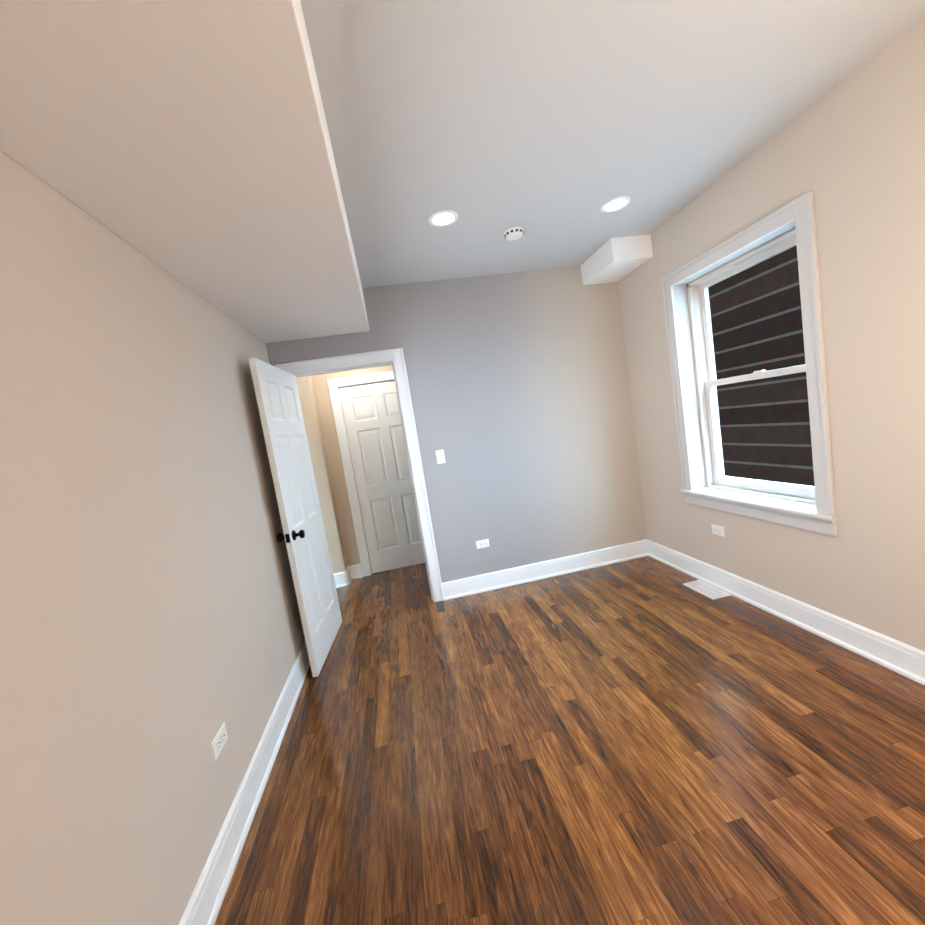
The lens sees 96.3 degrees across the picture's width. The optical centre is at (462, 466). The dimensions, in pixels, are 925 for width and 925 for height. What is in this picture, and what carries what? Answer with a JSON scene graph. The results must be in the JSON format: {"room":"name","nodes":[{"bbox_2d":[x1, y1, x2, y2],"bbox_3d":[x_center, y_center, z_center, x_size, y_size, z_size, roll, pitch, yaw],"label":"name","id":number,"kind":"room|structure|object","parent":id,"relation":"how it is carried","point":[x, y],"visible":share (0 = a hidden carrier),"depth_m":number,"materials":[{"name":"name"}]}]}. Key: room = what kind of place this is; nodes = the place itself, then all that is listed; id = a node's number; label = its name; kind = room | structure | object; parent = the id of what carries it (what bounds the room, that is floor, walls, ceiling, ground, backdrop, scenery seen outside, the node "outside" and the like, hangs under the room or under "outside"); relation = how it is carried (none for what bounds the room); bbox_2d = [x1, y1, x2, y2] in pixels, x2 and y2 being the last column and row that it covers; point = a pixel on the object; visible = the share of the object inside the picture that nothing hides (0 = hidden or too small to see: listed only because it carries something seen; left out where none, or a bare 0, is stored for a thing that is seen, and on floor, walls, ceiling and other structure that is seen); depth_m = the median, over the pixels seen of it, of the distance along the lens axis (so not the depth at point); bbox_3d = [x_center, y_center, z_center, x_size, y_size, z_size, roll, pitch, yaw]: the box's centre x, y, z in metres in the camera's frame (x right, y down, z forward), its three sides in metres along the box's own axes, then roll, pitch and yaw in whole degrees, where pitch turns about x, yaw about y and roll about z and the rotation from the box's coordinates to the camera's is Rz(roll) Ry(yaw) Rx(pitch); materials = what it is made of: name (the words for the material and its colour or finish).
{"room":"empty bedroom","nodes":[
{"label":"empty bedroom","id":0,"kind":"room"},
{"bbox_2d":[0,150,304,924],"bbox_3d":[-1.061,0.187,1.059,0.120,2.646,4.765,-10,6,-9],"label":"wall","id":1,"kind":"structure","parent":0,"point":[152,637],"depth_m":1.22,"materials":[{"name":"beige paint"}]},
{"bbox_2d":[211,722,227,760],"bbox_3d":[-0.927,1.051,1.589,0.008,0.070,0.115,-10,6,-9],"label":"electrical outlet","id":2,"kind":"object","parent":1,"relation":"attached to","point":[219,740],"visible":1,"depth_m":1.58,"materials":[{"name":"white plastic"}]},
{"bbox_2d":[179,640,309,924],"bbox_3d":[-0.797,1.403,1.190,0.026,0.148,4.525,-10,6,-9],"label":"baseboard","id":3,"kind":"structure","parent":1,"relation":"attached to","point":[205,902],"depth_m":1.63,"materials":[{"name":"white paint"}]},
{"bbox_2d":[296,365,392,573],"bbox_3d":[0.035,-0.254,4.579,3.269,2.500,0.320,-10,6,-9],"label":"wall","id":4,"kind":"structure","parent":0,"point":[320,427],"depth_m":4.31,"materials":[{"name":"beige paint"}]},
{"bbox_2d":[333,571,347,587],"bbox_3d":[-1.276,1.176,4.289,0.150,0.148,0.026,-10,6,-9],"label":"baseboard","id":5,"kind":"structure","parent":4,"relation":"attached to","point":[340,578],"depth_m":4.29,"materials":[{"name":"white paint"}]},
{"bbox_2d":[346,566,351,584],"bbox_3d":[-1.207,1.154,4.404,0.026,0.148,0.180,-10,6,-9],"label":"baseboard","id":6,"kind":"structure","parent":4,"relation":"attached to","point":[349,579],"depth_m":4.36,"materials":[{"name":"white paint"}]},
{"bbox_2d":[348,564,362,578],"bbox_3d":[-1.164,1.139,4.488,0.140,0.148,0.026,-10,6,-9],"label":"baseboard","id":7,"kind":"structure","parent":4,"relation":"attached to","point":[356,571],"depth_m":4.49,"materials":[{"name":"white paint"}]},
{"bbox_2d":[327,370,394,576],"bbox_3d":[-0.774,0.057,4.551,0.990,2.143,0.159,-10,6,-9],"label":"door frame","id":8,"kind":"structure","parent":4,"relation":"attached to","point":[335,385],"depth_m":4.39,"materials":[{"name":"white paint"}]},
{"bbox_2d":[339,381,424,573],"bbox_3d":[-0.761,0.107,4.524,0.796,2.030,0.169,-10,6,-9],"label":"hall door","id":9,"kind":"structure","parent":4,"relation":"in","point":[376,439],"depth_m":4.49,"materials":[{"name":"white paint"}]},
{"bbox_2d":[266,266,646,582],"bbox_3d":[0.073,-0.236,3.575,2.979,2.646,0.120,-10,6,-9],"label":"wall","id":10,"kind":"structure","parent":0,"point":[519,387],"depth_m":3.56,"materials":[{"name":"paint"}]},
{"bbox_2d":[248,358,341,676],"bbox_3d":[-1.159,0.323,2.950,0.169,2.030,0.793,-10,6,-9],"label":"door","id":11,"kind":"structure","parent":10,"relation":"attached to","point":[285,437],"depth_m":2.81,"materials":[{"name":"white paint"}]},
{"bbox_2d":[275,348,443,601],"bbox_3d":[-0.816,0.171,3.458,1.000,2.143,0.168,-10,6,-9],"label":"door frame","id":12,"kind":"structure","parent":10,"relation":"attached to","point":[394,358],"depth_m":3.40,"materials":[{"name":"white paint"}]},
{"bbox_2d":[435,449,445,463],"bbox_3d":[-0.184,-0.083,3.478,0.070,0.115,0.010,-10,6,-9],"label":"light switch","id":13,"kind":"object","parent":10,"relation":"attached to","point":[440,456],"visible":1,"depth_m":3.48,"materials":[{"name":"white plastic"}]},
{"bbox_2d":[476,539,489,548],"bbox_3d":[0.175,0.671,3.592,0.115,0.070,0.008,-10,6,-9],"label":"electrical outlet","id":14,"kind":"object","parent":10,"relation":"attached to","point":[484,543],"visible":1,"depth_m":3.59,"materials":[{"name":"white plastic"}]},
{"bbox_2d":[442,539,647,599],"bbox_3d":[0.781,0.911,3.700,1.945,0.148,0.026,-10,6,-9],"label":"baseboard","id":15,"kind":"structure","parent":10,"relation":"attached to","point":[462,587],"depth_m":3.69,"materials":[{"name":"white paint"}]},
{"bbox_2d":[214,556,924,924],"bbox_3d":[-2.159,1.434,4.145,8.239,0.060,11.020,-10,6,-9],"label":"floor","id":16,"kind":"structure","parent":0,"point":[646,740],"depth_m":1.67,"materials":[{"name":"brown wood"}]},
{"bbox_2d":[683,580,730,599],"bbox_3d":[1.773,0.894,3.020,0.140,0.005,0.305,-10,6,-9],"label":"floor vent","id":17,"kind":"object","parent":16,"relation":"in","point":[706,589],"visible":1,"depth_m":3.01,"materials":[{"name":"white metal"}]},
{"bbox_2d":[300,0,924,287],"bbox_3d":[0.304,-1.444,1.167,3.359,0.120,4.765,-10,6,-9],"label":"ceiling","id":18,"kind":"structure","parent":0,"point":[551,127],"depth_m":1.68,"materials":[{"name":"grey paint"}]},
{"bbox_2d":[0,0,369,342],"bbox_3d":[-0.791,-1.024,1.017,0.798,0.338,4.525,-10,6,-9],"label":"soffit beam","id":19,"kind":"structure","parent":18,"relation":"attached to","point":[187,143],"depth_m":1.10,"materials":[{"name":"white paint"}]},
{"bbox_2d":[428,210,457,226],"bbox_3d":[-0.111,-1.435,2.399,0.176,0.006,0.176,-10,6,-9],"label":"recessed light","id":20,"kind":"object","parent":18,"relation":"in","point":[443,218],"visible":1,"depth_m":2.39,"materials":[{"name":"white paint"}]},
{"bbox_2d":[504,227,523,240],"bbox_3d":[0.338,-1.519,2.714,0.132,0.040,0.132,-10,6,-9],"label":"smoke detector","id":21,"kind":"object","parent":18,"relation":"attached to","point":[513,233],"visible":1,"depth_m":2.68,"materials":[{"name":"white plastic"}]},
{"bbox_2d":[601,196,630,212],"bbox_3d":[0.946,-1.616,2.557,0.176,0.006,0.176,-10,6,-9],"label":"recessed light","id":22,"kind":"object","parent":18,"relation":"in","point":[616,204],"visible":1,"depth_m":2.55,"materials":[{"name":"white paint"}]},
{"bbox_2d":[580,234,652,285],"bbox_3d":[1.225,-1.654,3.342,0.327,0.168,0.513,-10,6,-9],"label":"beam","id":23,"kind":"structure","parent":18,"relation":"attached to","point":[614,259],"depth_m":3.16,"materials":[{"name":"white paint"}]},
{"bbox_2d":[617,17,924,650],"bbox_3d":[2.028,-0.343,1.530,0.260,2.646,4.765,-10,6,-9],"label":"wall","id":24,"kind":"structure","parent":0,"point":[849,152],"depth_m":1.94,"materials":[{"name":"beige paint"}]},
{"bbox_2d":[711,524,724,536],"bbox_3d":[1.812,0.454,2.941,0.008,0.070,0.115,-10,6,-9],"label":"electrical outlet","id":25,"kind":"object","parent":24,"relation":"attached to","point":[717,530],"visible":1,"depth_m":2.93,"materials":[{"name":"white plastic"}]},
{"bbox_2d":[661,191,838,536],"bbox_3d":[1.807,-0.532,2.603,0.308,1.695,1.129,-10,6,-9],"label":"window","id":26,"kind":"structure","parent":24,"relation":"in","point":[707,483],"depth_m":2.62,"materials":[{"name":"white paint"}]},
{"bbox_2d":[647,539,924,684],"bbox_3d":[2.081,0.909,1.629,0.026,0.148,4.525,-10,6,-9],"label":"baseboard","id":27,"kind":"structure","parent":24,"relation":"attached to","point":[903,659],"depth_m":2.34,"materials":[{"name":"white paint"}]},
{"label":"outside","id":28,"kind":"structure","parent":0,"visible":0},
{"bbox_2d":[708,245,814,485],"bbox_3d":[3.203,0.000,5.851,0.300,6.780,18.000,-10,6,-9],"label":"window glass","id":29,"kind":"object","parent":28,"point":[787,323],"depth_m":4.29,"materials":[{"name":"black glass"}]}
]}

